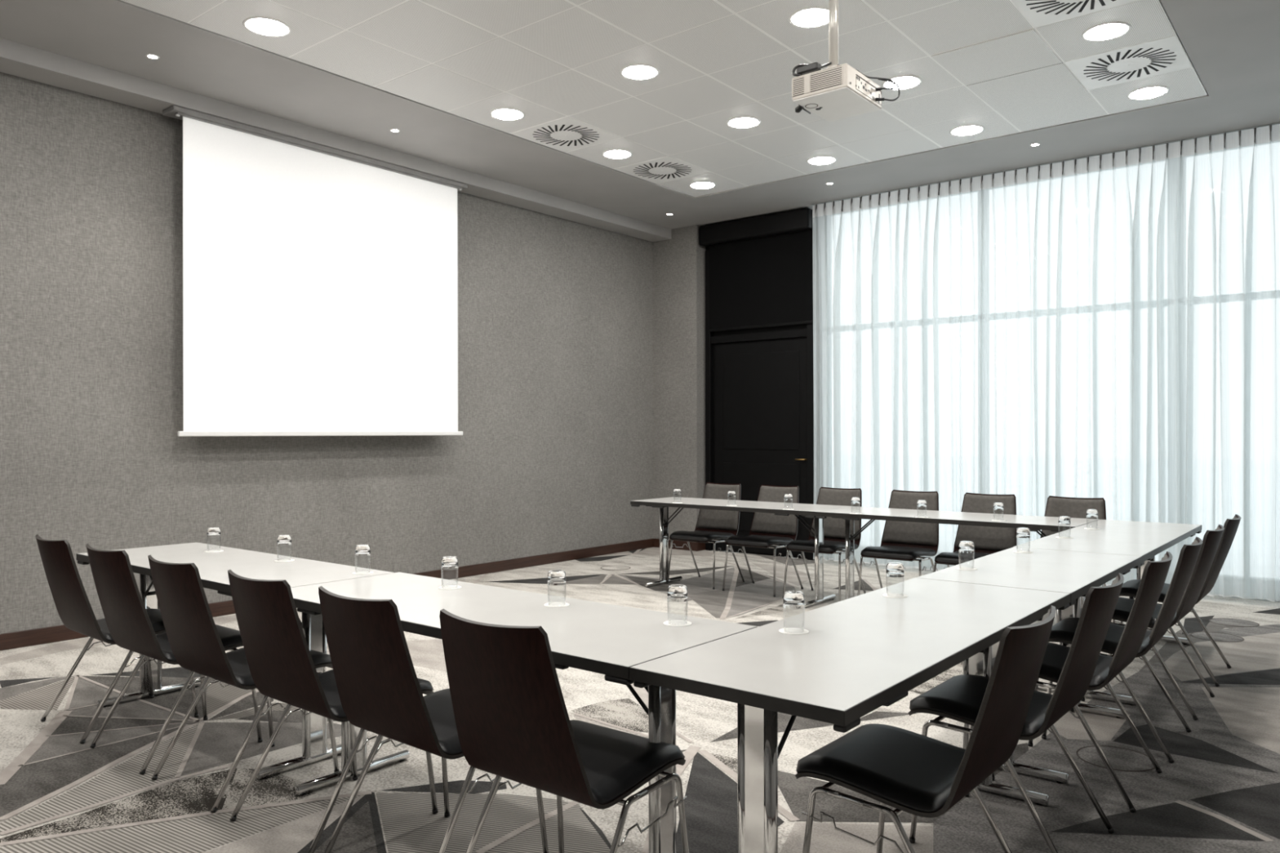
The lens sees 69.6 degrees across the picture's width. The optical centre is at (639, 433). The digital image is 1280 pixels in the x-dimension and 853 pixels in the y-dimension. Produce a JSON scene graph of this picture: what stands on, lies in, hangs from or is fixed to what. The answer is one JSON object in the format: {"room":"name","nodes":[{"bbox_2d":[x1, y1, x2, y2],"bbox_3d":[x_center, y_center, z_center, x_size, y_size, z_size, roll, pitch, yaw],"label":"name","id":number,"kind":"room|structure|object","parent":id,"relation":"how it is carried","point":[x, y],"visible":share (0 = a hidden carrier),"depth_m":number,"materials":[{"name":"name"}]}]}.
{"room":"conference room","nodes":[
{"label":"conference room","id":0,"kind":"room"},
{"bbox_2d":[0,71,653,634],"bbox_3d":[-2.913,-0.616,7.061,0.150,4.000,11.050,0,0,39],"label":"wall","id":1,"kind":"structure","parent":0,"point":[554,449],"depth_m":6.79,"materials":[{"name":"paper"}]},
{"bbox_2d":[162,105,467,436],"bbox_3d":[-2.416,-1.103,7.296,0.170,2.248,2.580,0,0,39],"label":"projection screen","id":2,"kind":"object","parent":1,"relation":"hanging from","point":[320,282],"visible":1,"depth_m":7.11,"materials":[{"name":"white fabric"}]},
{"bbox_2d":[0,538,653,650],"bbox_3d":[-3.026,1.284,6.784,0.015,0.100,10.173,0,0,39],"label":"baseboard","id":3,"kind":"structure","parent":1,"relation":"attached to","point":[13,640],"depth_m":8.50,"materials":[{"name":"wood"}]},
{"bbox_2d":[0,37,671,241],"bbox_3d":[-2.934,-2.284,6.705,0.268,0.112,10.173,0,0,39],"label":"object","id":4,"kind":"structure","parent":1,"relation":"attached to","point":[16,59],"depth_m":6.73,"materials":[{"name":"grey paint"}]},
{"bbox_2d":[0,0,1279,229],"bbox_3d":[0.251,-2.481,4.480,8.020,0.281,10.700,0,0,39],"label":"ceiling","id":5,"kind":"structure","parent":0,"point":[433,72],"depth_m":6.12,"materials":[{"name":"grey paint"}]},
{"bbox_2d":[122,0,223,22],"bbox_3d":[-2.543,-2.357,4.824,0.615,0.020,0.617,0,0,39],"label":"tile","id":6,"kind":"structure","parent":5,"relation":"attached to","point":[185,11],"depth_m":5.07,"materials":[{"name":"tile"}]},
{"bbox_2d":[242,16,291,36],"bbox_3d":[-2.151,-2.342,5.311,0.262,0.012,0.262,0,0,39],"label":"recessed light","id":7,"kind":"object","parent":5,"relation":"in","point":[262,25],"visible":1,"depth_m":5.29,"materials":[{"name":"glass"}]},
{"bbox_2d":[247,18,286,35],"bbox_3d":[-2.151,-2.341,5.311,0.211,0.010,0.211,0,0,39],"label":"diffuser","id":8,"kind":"object","parent":7,"relation":"attached to","point":[260,26],"depth_m":5.29,"materials":[{"name":"plastic"}]},
{"bbox_2d":[489,107,525,120],"bbox_3d":[-0.975,-2.344,6.773,0.262,0.012,0.262,0,0,39],"label":"recessed light","id":9,"kind":"object","parent":5,"relation":"in","point":[502,113],"visible":1,"depth_m":6.75,"materials":[{"name":"white metal"}]},
{"bbox_2d":[493,109,521,119],"bbox_3d":[-0.975,-2.343,6.773,0.211,0.010,0.211,0,0,39],"label":"diffuser","id":10,"kind":"object","parent":9,"relation":"attached to","point":[502,114],"depth_m":6.76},
{"bbox_2d":[510,115,620,152],"bbox_3d":[-0.583,-2.354,7.260,0.619,0.016,0.619,0,0,39],"label":"ceiling vent","id":11,"kind":"object","parent":5,"relation":"in","point":[566,134],"visible":1,"depth_m":7.25,"materials":[{"name":"white metal"}]},
{"bbox_2d":[601,149,632,159],"bbox_3d":[-0.191,-2.346,7.747,0.262,0.012,0.262,0,0,39],"label":"recessed light","id":12,"kind":"object","parent":5,"relation":"in","point":[612,153],"visible":1,"depth_m":7.73,"materials":[{"name":"white metal"}]},
{"bbox_2d":[619,63,659,79],"bbox_3d":[-0.001,-2.346,5.989,0.262,0.012,0.262,0,0,39],"label":"recessed light","id":13,"kind":"object","parent":5,"relation":"in","point":[635,72],"visible":1,"depth_m":5.97,"materials":[{"name":"glass"}]},
{"bbox_2d":[623,66,656,79],"bbox_3d":[-0.001,-2.345,5.989,0.211,0.010,0.211,0,0,39],"label":"diffuser","id":14,"kind":"object","parent":13,"relation":"attached to","point":[629,72],"depth_m":5.97,"materials":[{"name":"plastic"}]},
{"bbox_2d":[614,155,711,183],"bbox_3d":[0.201,-2.356,8.235,0.619,0.016,0.619,0,0,39],"label":"ceiling vent","id":15,"kind":"object","parent":5,"relation":"in","point":[668,168],"visible":1,"depth_m":8.22,"materials":[{"name":"white metal"}]},
{"bbox_2d":[726,116,760,128],"bbox_3d":[0.784,-2.347,6.963,0.262,0.012,0.262,0,0,39],"label":"recessed light","id":16,"kind":"object","parent":5,"relation":"in","point":[739,122],"visible":1,"depth_m":6.94,"materials":[{"name":"white metal"}]},
{"bbox_2d":[788,6,828,27],"bbox_3d":[0.974,-2.348,5.205,0.262,0.012,0.262,0,0,39],"label":"recessed light","id":17,"kind":"object","parent":5,"relation":"in","point":[813,16],"visible":0.79,"depth_m":5.19,"materials":[{"name":"glass"}]},
{"bbox_2d":[826,0,838,68],"bbox_3d":[0.962,-2.046,4.573,0.180,0.612,0.180,0,0,39],"label":"mount","id":18,"kind":"object","parent":5,"relation":"attached to","point":[833,4],"visible":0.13,"depth_m":4.55,"materials":[{"name":"metal"}]},
{"bbox_2d":[791,62,900,121],"bbox_3d":[1.002,-1.731,4.543,0.419,0.266,0.405,0,0,39],"label":"projector","id":19,"kind":"object","parent":18,"relation":"hanging from","point":[840,91],"visible":1,"depth_m":4.47,"materials":[{"name":"white plastic"}]},
{"bbox_2d":[791,64,843,97],"bbox_3d":[0.848,-1.687,4.411,0.271,0.092,0.005,0,0,39],"label":"grille","id":20,"kind":"object","parent":19,"relation":"attached to","point":[829,80],"depth_m":4.41,"materials":[{"name":"white plastic"}]},
{"bbox_2d":[881,75,922,90],"bbox_3d":[1.758,-2.349,6.179,0.262,0.012,0.262,0,0,39],"label":"recessed light","id":21,"kind":"object","parent":5,"relation":"in","point":[904,82],"visible":0.84,"depth_m":6.16,"materials":[{"name":"glass"}]},
{"bbox_2d":[885,76,918,88],"bbox_3d":[1.758,-2.348,6.179,0.211,0.010,0.211,0,0,39],"label":"diffuser","id":22,"kind":"object","parent":21,"relation":"attached to","point":[904,82],"depth_m":6.16,"materials":[{"name":"plastic"}]},
{"bbox_2d":[949,124,985,136],"bbox_3d":[2.542,-2.350,7.153,0.262,0.012,0.262,0,0,39],"label":"recessed light","id":23,"kind":"object","parent":5,"relation":"in","point":[966,130],"visible":1,"depth_m":7.13,"materials":[{"name":"white metal"}]},
{"bbox_2d":[952,125,981,135],"bbox_3d":[2.542,-2.349,7.153,0.211,0.010,0.211,0,0,39],"label":"diffuser","id":24,"kind":"object","parent":23,"relation":"attached to","point":[962,130],"depth_m":7.13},
{"bbox_2d":[810,122,1279,205],"bbox_3d":[4.081,-2.347,7.596,5.960,0.010,0.020,0,0,39],"label":"rail","id":25,"kind":"object","parent":5,"relation":"attached to","point":[1263,126],"visible":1,"depth_m":7.92,"materials":[{"name":"metal"}]},
{"bbox_2d":[812,124,1279,602],"bbox_3d":[4.045,-0.515,7.558,5.907,3.652,0.149,0,0,39],"label":"sheer curtain","id":26,"kind":"object","parent":25,"relation":"hanging from","point":[1107,326],"visible":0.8,"depth_m":7.89,"materials":[{"name":"fabric"}]},
{"bbox_2d":[1011,0,1138,27],"bbox_3d":[2.340,-2.359,4.907,0.619,0.016,0.619,0,0,39],"label":"ceiling vent","id":27,"kind":"object","parent":5,"relation":"in","point":[1039,13],"visible":1,"depth_m":5.09,"materials":[{"name":"white metal"}]},
{"bbox_2d":[1081,21,1131,41],"bbox_3d":[2.732,-2.351,5.395,0.262,0.012,0.262,0,0,39],"label":"recessed light","id":28,"kind":"object","parent":5,"relation":"in","point":[1109,30],"visible":1,"depth_m":5.37,"materials":[{"name":"glass"}]},
{"bbox_2d":[1086,23,1126,39],"bbox_3d":[2.732,-2.350,5.395,0.211,0.010,0.211,0,0,39],"label":"diffuser","id":29,"kind":"object","parent":28,"relation":"attached to","point":[1101,31],"depth_m":5.38,"materials":[{"name":"plastic"}]},
{"bbox_2d":[1064,35,1192,89],"bbox_3d":[3.125,-2.361,5.882,0.619,0.016,0.619,0,0,39],"label":"ceiling vent","id":30,"kind":"object","parent":5,"relation":"in","point":[1166,55],"visible":1,"depth_m":5.86,"materials":[{"name":"white metal"}]},
{"bbox_2d":[1126,85,1169,99],"bbox_3d":[3.517,-2.352,6.369,0.262,0.012,0.262,0,0,39],"label":"recessed light","id":31,"kind":"object","parent":5,"relation":"in","point":[1152,91],"visible":1,"depth_m":6.34,"materials":[{"name":"white glass"}]},
{"bbox_2d":[1130,87,1165,98],"bbox_3d":[3.517,-2.351,6.369,0.211,0.010,0.211,0,0,39],"label":"diffuser","id":32,"kind":"object","parent":31,"relation":"attached to","point":[1144,92],"depth_m":6.35,"materials":[{"name":"plastic"}]},
{"bbox_2d":[0,546,1279,852],"bbox_3d":[0.214,1.359,4.451,8.252,0.060,10.800,0,0,39],"label":"floor","id":33,"kind":"structure","parent":0,"point":[1220,792],"depth_m":3.70,"materials":[{"name":"grey carpet"}]},
{"bbox_2d":[35,533,199,743],"bbox_3d":[-2.441,0.899,4.279,0.510,0.879,0.598,0,0,40],"label":"chair","id":34,"kind":"object","parent":33,"relation":"on","point":[73,605],"visible":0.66,"depth_m":4.08,"materials":[{"name":"brown wood"}]},
{"bbox_2d":[39,536,100,628],"bbox_3d":[-2.576,0.671,4.118,0.440,0.403,0.152,0,0,40],"label":"backrest","id":35,"kind":"object","parent":34,"relation":"on","point":[73,605],"depth_m":4.04,"materials":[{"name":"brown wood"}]},
{"bbox_2d":[97,608,164,641],"bbox_3d":[-2.384,0.900,4.347,0.448,0.059,0.420,0,0,40],"label":"seat cushion","id":36,"kind":"object","parent":34,"relation":"on","point":[154,615],"depth_m":4.24,"materials":[{"name":"black leather"}]},
{"bbox_2d":[85,543,262,774],"bbox_3d":[-1.996,0.898,3.920,0.510,0.879,0.598,0,0,39],"label":"chair","id":37,"kind":"object","parent":33,"relation":"on","point":[127,620],"visible":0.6,"depth_m":3.72,"materials":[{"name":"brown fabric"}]},
{"bbox_2d":[155,624,242,662],"bbox_3d":[-1.940,0.899,3.989,0.448,0.059,0.420,0,0,39],"label":"seat cushion","id":38,"kind":"object","parent":37,"relation":"on","point":[231,639],"depth_m":3.92,"materials":[{"name":"black leather"}]},
{"bbox_2d":[75,542,394,779],"bbox_3d":[-1.898,0.960,4.194,1.747,0.744,0.590,0,0,39],"label":"conference table","id":39,"kind":"object","parent":33,"relation":"on","point":[213,567],"visible":0.62,"depth_m":4.00,"materials":[{"name":"grey laminate"}]},
{"bbox_2d":[147,555,339,813],"bbox_3d":[-1.544,0.897,3.557,0.510,0.879,0.598,0,0,40],"label":"chair","id":40,"kind":"object","parent":33,"relation":"on","point":[195,642],"visible":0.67,"depth_m":3.36,"materials":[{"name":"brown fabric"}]},
{"bbox_2d":[226,647,331,686],"bbox_3d":[-1.487,0.898,3.625,0.448,0.059,0.420,0,0,40],"label":"seat cushion","id":41,"kind":"object","parent":40,"relation":"on","point":[237,660],"depth_m":3.57,"materials":[{"name":"black leather"}]},
{"bbox_2d":[227,568,438,852],"bbox_3d":[-1.075,0.896,3.179,0.510,0.879,0.598,0,0,40],"label":"chair","id":42,"kind":"object","parent":33,"relation":"on","point":[281,664],"visible":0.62,"depth_m":2.98,"materials":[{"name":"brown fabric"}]},
{"bbox_2d":[317,669,433,718],"bbox_3d":[-1.018,0.898,3.248,0.448,0.059,0.420,0,0,40],"label":"seat cushion","id":43,"kind":"object","parent":42,"relation":"on","point":[327,680],"depth_m":3.18,"materials":[{"name":"black leather"}]},
{"bbox_2d":[318,586,548,852],"bbox_3d":[-0.651,0.895,2.838,0.510,0.879,0.598,0,0,40],"label":"chair","id":44,"kind":"object","parent":33,"relation":"on","point":[380,691],"visible":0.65,"depth_m":2.65,"materials":[{"name":"brown wood"}]},
{"bbox_2d":[423,688,462,755],"bbox_3d":[-0.594,0.897,2.907,0.448,0.059,0.420,0,0,40],"label":"seat cushion","id":45,"kind":"object","parent":44,"relation":"on","point":[438,704],"depth_m":2.82,"materials":[{"name":"black leather"}]},
{"bbox_2d":[290,572,757,852],"bbox_3d":[-0.522,0.958,3.097,1.762,0.744,0.614,0,0,39],"label":"conference table","id":46,"kind":"object","parent":33,"relation":"on","point":[608,640],"visible":0.61,"depth_m":2.86,"materials":[{"name":"grey laminate"}]},
{"bbox_2d":[438,585,461,589],"bbox_3d":[-0.722,0.586,3.493,0.088,0.001,0.088,0,0,39],"label":"coaster","id":47,"kind":"object","parent":46,"relation":"on","point":[446,587],"visible":0.98,"depth_m":3.49,"materials":[{"name":"white paper"}]},
{"bbox_2d":[440,555,457,587],"bbox_3d":[-0.722,0.527,3.493,0.064,0.116,0.064,0,0,-33],"label":"drinking glass","id":48,"kind":"object","parent":47,"relation":"on","point":[448,562],"visible":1,"depth_m":3.47,"materials":[{"name":"white"}]},
{"bbox_2d":[543,602,569,607],"bbox_3d":[-0.284,0.585,3.137,0.088,0.001,0.088,0,0,39],"label":"coaster","id":49,"kind":"object","parent":46,"relation":"on","point":[551,604],"visible":0.97,"depth_m":3.12,"materials":[{"name":"white paper"}]},
{"bbox_2d":[547,569,565,605],"bbox_3d":[-0.284,0.526,3.137,0.064,0.116,0.064,0,0,-33],"label":"drinking glass","id":50,"kind":"object","parent":49,"relation":"on","point":[555,577],"visible":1,"depth_m":3.11,"materials":[{"name":"white"}]},
{"bbox_2d":[662,620,691,626],"bbox_3d":[0.115,0.584,2.828,0.088,0.001,0.088,0,0,39],"label":"coaster","id":51,"kind":"object","parent":46,"relation":"on","point":[677,623],"visible":0.98,"depth_m":2.83,"materials":[{"name":"white paper"}]},
{"bbox_2d":[666,584,688,625],"bbox_3d":[0.115,0.525,2.828,0.064,0.116,0.064,0,0,-33],"label":"drinking glass","id":52,"kind":"object","parent":51,"relation":"on","point":[675,593],"visible":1,"depth_m":2.80,"materials":[{"name":"white"}]},
{"bbox_2d":[439,608,688,852],"bbox_3d":[-0.212,0.895,2.485,0.510,0.879,0.598,0,0,38],"label":"chair","id":53,"kind":"object","parent":33,"relation":"on","point":[513,722],"visible":0.99,"depth_m":2.33,"materials":[{"name":"brown wood"}]},
{"bbox_2d":[569,720,684,804],"bbox_3d":[-0.157,0.896,2.555,0.448,0.059,0.420,0,0,38],"label":"seat cushion","id":54,"kind":"object","parent":53,"relation":"on","point":[616,763],"depth_m":2.47,"materials":[{"name":"black leather"}]},
{"bbox_2d":[666,482,744,589],"bbox_3d":[0.599,0.893,8.182,0.510,0.879,0.598,0,0,39],"label":"chair","id":55,"kind":"object","parent":33,"relation":"on","point":[711,524],"visible":0.87,"depth_m":8.25,"materials":[{"name":"grey fabric"}]},
{"bbox_2d":[669,530,734,541],"bbox_3d":[0.543,0.895,8.112,0.448,0.059,0.420,0,0,39],"label":"seat cushion","id":56,"kind":"object","parent":55,"relation":"on","point":[681,535],"depth_m":8.00,"materials":[{"name":"black leather"}]},
{"bbox_2d":[696,483,739,530],"bbox_3d":[0.729,0.665,8.345,0.440,0.403,0.152,0,0,39],"label":"cushion","id":57,"kind":"object","parent":55,"relation":"on","point":[708,519],"depth_m":8.34,"materials":[{"name":"fabric"}]},
{"bbox_2d":[630,497,851,608],"bbox_3d":[0.804,0.956,7.650,1.777,0.744,0.623,0,0,39],"label":"conference table","id":58,"kind":"object","parent":33,"relation":"on","point":[808,510],"visible":0.85,"depth_m":7.44,"materials":[{"name":"grey laminate"}]},
{"bbox_2d":[722,484,803,597],"bbox_3d":[1.057,0.892,7.813,0.510,0.879,0.598,0,0,38],"label":"chair","id":59,"kind":"object","parent":33,"relation":"on","point":[767,530],"visible":0.86,"depth_m":7.88,"materials":[{"name":"grey fabric"}]},
{"bbox_2d":[725,534,793,546],"bbox_3d":[1.002,0.894,7.743,0.448,0.059,0.420,0,0,38],"label":"seat cushion","id":60,"kind":"object","parent":59,"relation":"on","point":[751,540],"depth_m":7.63,"materials":[{"name":"black leather"}]},
{"bbox_2d":[751,485,797,535],"bbox_3d":[1.185,0.664,7.978,0.440,0.403,0.152,0,0,38],"label":"cushion","id":61,"kind":"object","parent":59,"relation":"on","point":[762,523],"depth_m":7.98,"materials":[{"name":"fabric"}]},
{"bbox_2d":[782,486,866,601],"bbox_3d":[1.508,0.892,7.450,0.510,0.879,0.598,0,0,38],"label":"chair","id":62,"kind":"object","parent":33,"relation":"on","point":[834,542],"visible":0.63,"depth_m":7.54,"materials":[{"name":"grey fabric"}]},
{"bbox_2d":[786,539,857,552],"bbox_3d":[1.453,0.893,7.380,0.448,0.059,0.420,0,0,38],"label":"seat cushion","id":63,"kind":"object","parent":62,"relation":"on","point":[829,545],"depth_m":7.26,"materials":[{"name":"black leather"}]},
{"bbox_2d":[809,488,860,540],"bbox_3d":[1.637,0.663,7.614,0.440,0.403,0.152,0,0,38],"label":"cushion","id":64,"kind":"object","parent":62,"relation":"on","point":[833,528],"depth_m":7.61,"materials":[{"name":"fabric"}]},
{"bbox_2d":[629,577,1070,852],"bbox_3d":[0.770,0.956,2.824,0.586,0.744,1.811,0,0,39],"label":"conference table","id":65,"kind":"object","parent":33,"relation":"on","point":[862,654],"visible":0.86,"depth_m":2.37,"materials":[{"name":"grey laminate"}]},
{"bbox_2d":[778,627,808,635],"bbox_3d":[0.453,0.584,2.712,0.088,0.001,0.088,0,0,39],"label":"coaster","id":66,"kind":"object","parent":65,"relation":"on","point":[795,631],"visible":0.98,"depth_m":2.71,"materials":[{"name":"white paper"}]},
{"bbox_2d":[782,590,804,632],"bbox_3d":[0.453,0.524,2.712,0.064,0.116,0.064,0,0,-33],"label":"drinking glass","id":67,"kind":"object","parent":66,"relation":"on","point":[792,599],"visible":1,"depth_m":2.69,"materials":[{"name":"white"}]},
{"bbox_2d":[882,593,907,598],"bbox_3d":[0.915,0.583,3.300,0.088,0.001,0.088,0,0,39],"label":"coaster","id":68,"kind":"object","parent":65,"relation":"on","point":[890,595],"visible":0.98,"depth_m":3.30,"materials":[{"name":"white paper"}]},
{"bbox_2d":[885,562,904,596],"bbox_3d":[0.915,0.524,3.300,0.064,0.116,0.064,0,0,-33],"label":"drinking glass","id":69,"kind":"object","parent":68,"relation":"on","point":[893,569],"visible":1,"depth_m":3.28,"materials":[{"name":"white"}]},
{"bbox_2d":[857,489,938,595],"bbox_3d":[2.007,0.891,7.048,0.510,0.879,0.598,0,0,38],"label":"chair","id":70,"kind":"object","parent":33,"relation":"on","point":[908,541],"visible":0.87,"depth_m":7.14,"materials":[{"name":"grey fabric"}]},
{"bbox_2d":[861,545,935,559],"bbox_3d":[1.952,0.892,6.978,0.448,0.059,0.420,0,0,38],"label":"seat cushion","id":71,"kind":"object","parent":70,"relation":"on","point":[883,552],"depth_m":6.86,"materials":[{"name":"black leather"}]},
{"bbox_2d":[882,490,937,546],"bbox_3d":[2.135,0.662,7.213,0.440,0.403,0.152,0,0,38],"label":"chair back","id":72,"kind":"object","parent":70,"relation":"on","point":[895,533],"depth_m":7.21,"materials":[{"name":"fabric"}]},
{"bbox_2d":[795,605,1056,852],"bbox_3d":[0.772,0.893,2.452,0.598,0.879,0.510,0,0,40],"label":"chair","id":73,"kind":"object","parent":33,"relation":"on","point":[903,770],"visible":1,"depth_m":2.34,"materials":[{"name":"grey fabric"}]},
{"bbox_2d":[795,724,965,813],"bbox_3d":[0.704,0.895,2.509,0.420,0.059,0.448,0,0,40],"label":"seat cushion","id":74,"kind":"object","parent":73,"relation":"on","point":[908,771],"depth_m":2.42,"materials":[{"name":"black leather"}]},
{"bbox_2d":[950,608,1050,791],"bbox_3d":[0.933,0.665,2.318,0.152,0.403,0.440,0,0,40],"label":"chair backrest","id":75,"kind":"object","parent":73,"relation":"on","point":[999,723],"depth_m":2.21,"materials":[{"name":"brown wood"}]},
{"bbox_2d":[814,506,1099,599],"bbox_3d":[2.199,0.953,6.519,1.803,0.744,0.630,0,0,39],"label":"conference table","id":76,"kind":"object","parent":33,"relation":"on","point":[1034,523],"visible":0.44,"depth_m":6.53,"materials":[{"name":"grey laminate"}]},
{"bbox_2d":[932,492,1017,572],"bbox_3d":[2.455,0.890,6.688,0.510,0.879,0.598,0,0,39],"label":"chair","id":77,"kind":"object","parent":33,"relation":"on","point":[987,540],"visible":0.52,"depth_m":6.80,"materials":[{"name":"grey fabric"}]},
{"bbox_2d":[934,551,991,564],"bbox_3d":[2.398,0.892,6.619,0.448,0.059,0.420,0,0,39],"label":"seat cushion","id":78,"kind":"object","parent":77,"relation":"on","point":[944,557],"depth_m":6.54,"materials":[{"name":"black leather"}]},
{"bbox_2d":[955,493,1015,551],"bbox_3d":[2.587,0.662,6.850,0.440,0.403,0.152,0,0,39],"label":"chair back","id":79,"kind":"object","parent":77,"relation":"on","point":[983,538],"depth_m":6.84,"materials":[{"name":"fabric"}]},
{"bbox_2d":[907,573,1124,852],"bbox_3d":[1.241,0.892,3.010,0.598,0.879,0.510,0,0,39],"label":"chair","id":80,"kind":"object","parent":33,"relation":"on","point":[959,698],"visible":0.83,"depth_m":2.88,"materials":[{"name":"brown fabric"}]},
{"bbox_2d":[909,674,1052,736],"bbox_3d":[1.172,0.894,3.067,0.420,0.059,0.448,0,0,39],"label":"seat cushion","id":81,"kind":"object","parent":80,"relation":"on","point":[959,698],"depth_m":2.99,"materials":[{"name":"black leather"}]},
{"bbox_2d":[1044,575,1119,719],"bbox_3d":[1.402,0.664,2.877,0.152,0.403,0.440,0,0,39],"label":"chair backrest","id":82,"kind":"object","parent":80,"relation":"on","point":[1100,604],"depth_m":2.76,"materials":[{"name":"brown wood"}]},
{"bbox_2d":[916,546,1142,783],"bbox_3d":[1.741,0.954,4.029,0.584,0.744,1.273,0,0,39],"label":"conference table","id":83,"kind":"object","parent":33,"relation":"on","point":[1073,573],"visible":0.55,"depth_m":3.91,"materials":[{"name":"grey laminate"}]},
{"bbox_2d":[1040,495,1111,622],"bbox_3d":[2.923,0.889,6.311,0.510,0.879,0.598,0,0,39],"label":"chair","id":84,"kind":"object","parent":33,"relation":"on","point":[1056,506],"visible":0.18,"depth_m":6.52,"materials":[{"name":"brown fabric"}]},
{"bbox_2d":[1041,497,1105,537],"bbox_3d":[3.055,0.661,6.473,0.440,0.403,0.152,0,0,39],"label":"chair back","id":85,"kind":"object","parent":84,"relation":"on","point":[1071,507],"depth_m":6.52,"materials":[{"name":"fabric"}]},
{"bbox_2d":[991,551,1172,813],"bbox_3d":[1.705,0.891,3.547,0.598,0.879,0.510,0,0,39],"label":"chair","id":86,"kind":"object","parent":33,"relation":"on","point":[1154,575],"visible":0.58,"depth_m":3.33,"materials":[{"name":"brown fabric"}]},
{"bbox_2d":[991,642,1112,687],"bbox_3d":[1.636,0.893,3.603,0.420,0.059,0.448,0,0,39],"label":"seat cushion","id":87,"kind":"object","parent":86,"relation":"on","point":[1055,655],"depth_m":3.46,"materials":[{"name":"black leather"}]},
{"bbox_2d":[1108,553,1168,672],"bbox_3d":[1.867,0.663,3.415,0.152,0.403,0.440,0,0,39],"label":"chair back","id":88,"kind":"object","parent":86,"relation":"on","point":[1154,575],"depth_m":3.29,"materials":[{"name":"fabric"}]},
{"bbox_2d":[1013,519,1201,705],"bbox_3d":[2.733,0.952,5.268,0.588,0.744,1.891,0,0,39],"label":"conference table","id":89,"kind":"object","parent":33,"relation":"on","point":[1146,540],"visible":0.47,"depth_m":5.04,"materials":[{"name":"grey laminate"}]},
{"bbox_2d":[1075,745,1157,771],"bbox_3d":[1.941,1.325,3.752,0.298,0.001,0.298,0,0,39],"label":"box","id":90,"kind":"object","parent":33,"relation":"on","point":[1122,759],"visible":0.77,"depth_m":3.75,"materials":[{"name":"carpet"}]},
{"bbox_2d":[1041,536,1202,763],"bbox_3d":[2.112,0.891,4.029,0.598,0.879,0.510,0,0,38],"label":"chair","id":91,"kind":"object","parent":33,"relation":"on","point":[1064,632],"visible":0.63,"depth_m":3.83,"materials":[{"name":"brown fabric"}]},
{"bbox_2d":[1048,617,1151,654],"bbox_3d":[2.042,0.892,4.083,0.420,0.059,0.448,0,0,38],"label":"seat cushion","id":92,"kind":"object","parent":91,"relation":"on","point":[1064,632],"depth_m":4.00,"materials":[{"name":"black leather"}]},
{"bbox_2d":[1149,538,1198,642],"bbox_3d":[2.277,0.662,3.900,0.152,0.403,0.440,0,0,38],"label":"chair back","id":93,"kind":"object","parent":91,"relation":"on","point":[1188,554],"depth_m":3.77,"materials":[{"name":"fabric"}]},
{"bbox_2d":[1080,524,1224,720],"bbox_3d":[2.551,0.890,4.577,0.598,0.879,0.510,0,0,40],"label":"chair","id":94,"kind":"object","parent":33,"relation":"on","point":[1211,539],"visible":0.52,"depth_m":4.36,"materials":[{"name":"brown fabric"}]},
{"bbox_2d":[1080,596,1177,626],"bbox_3d":[2.482,0.891,4.634,0.420,0.059,0.448,0,0,40],"label":"seat cushion","id":95,"kind":"object","parent":94,"relation":"on","point":[1124,606],"depth_m":4.50,"materials":[{"name":"black leather"}]},
{"bbox_2d":[1176,526,1220,615],"bbox_3d":[2.711,0.661,4.443,0.152,0.403,0.440,0,0,40],"label":"chair back","id":96,"kind":"object","parent":94,"relation":"on","point":[1211,539],"depth_m":4.32,"materials":[{"name":"fabric"}]},
{"bbox_2d":[1119,514,1240,686],"bbox_3d":[2.998,0.889,5.137,0.598,0.879,0.510,0,0,39],"label":"chair","id":97,"kind":"object","parent":33,"relation":"on","point":[1129,588],"visible":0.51,"depth_m":4.92,"materials":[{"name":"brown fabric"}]},
{"bbox_2d":[1120,579,1199,600],"bbox_3d":[2.929,0.891,5.193,0.420,0.059,0.448,0,0,39],"label":"seat cushion","id":98,"kind":"object","parent":97,"relation":"on","point":[1129,588],"depth_m":5.12,"materials":[{"name":"black leather"}]},
{"bbox_2d":[1199,515,1237,595],"bbox_3d":[3.160,0.661,5.005,0.152,0.403,0.440,0,0,39],"label":"chair back","id":99,"kind":"object","parent":97,"relation":"on","point":[1230,526],"depth_m":4.87,"materials":[{"name":"fabric"}]},
{"bbox_2d":[1190,631,1244,642],"bbox_3d":[3.745,1.321,5.974,0.298,0.001,0.298,0,0,39],"label":"box","id":100,"kind":"object","parent":33,"relation":"on","point":[1218,637],"visible":0.94,"depth_m":5.96,"materials":[{"name":"grey metal"}]},
{"bbox_2d":[1208,617,1259,626],"bbox_3d":[4.144,1.321,6.422,0.298,0.001,0.298,0,0,39],"label":"box","id":101,"kind":"object","parent":33,"relation":"on","point":[1224,621],"visible":1,"depth_m":6.42,"materials":[{"name":"grey metal"}]},
{"bbox_2d":[653,225,1279,602],"bbox_3d":[3.443,-0.627,8.442,8.020,4.000,0.527,0,0,39],"label":"wall","id":102,"kind":"structure","parent":0,"point":[678,261],"depth_m":10.51,"materials":[{"name":"paper"}]},
{"bbox_2d":[653,538,705,551],"bbox_3d":[0.458,1.278,10.607,0.620,0.100,0.182,0,0,39],"label":"baseboard","id":103,"kind":"structure","parent":102,"relation":"attached to","point":[695,546],"depth_m":10.46,"materials":[{"name":"wood"}]},
{"bbox_2d":[698,208,813,332],"bbox_3d":[1.265,-1.739,9.941,1.490,1.192,0.110,0,0,39],"label":"wall panel","id":104,"kind":"object","parent":102,"relation":"attached to","point":[761,267],"visible":0.9,"depth_m":9.93,"materials":[{"name":"wood"}]},
{"bbox_2d":[705,209,814,560],"bbox_3d":[1.344,-0.510,10.124,1.400,3.674,0.338,0,0,39],"label":"door","id":105,"kind":"structure","parent":102,"relation":"in","point":[759,384],"depth_m":10.03,"materials":[{"name":"black wood"}]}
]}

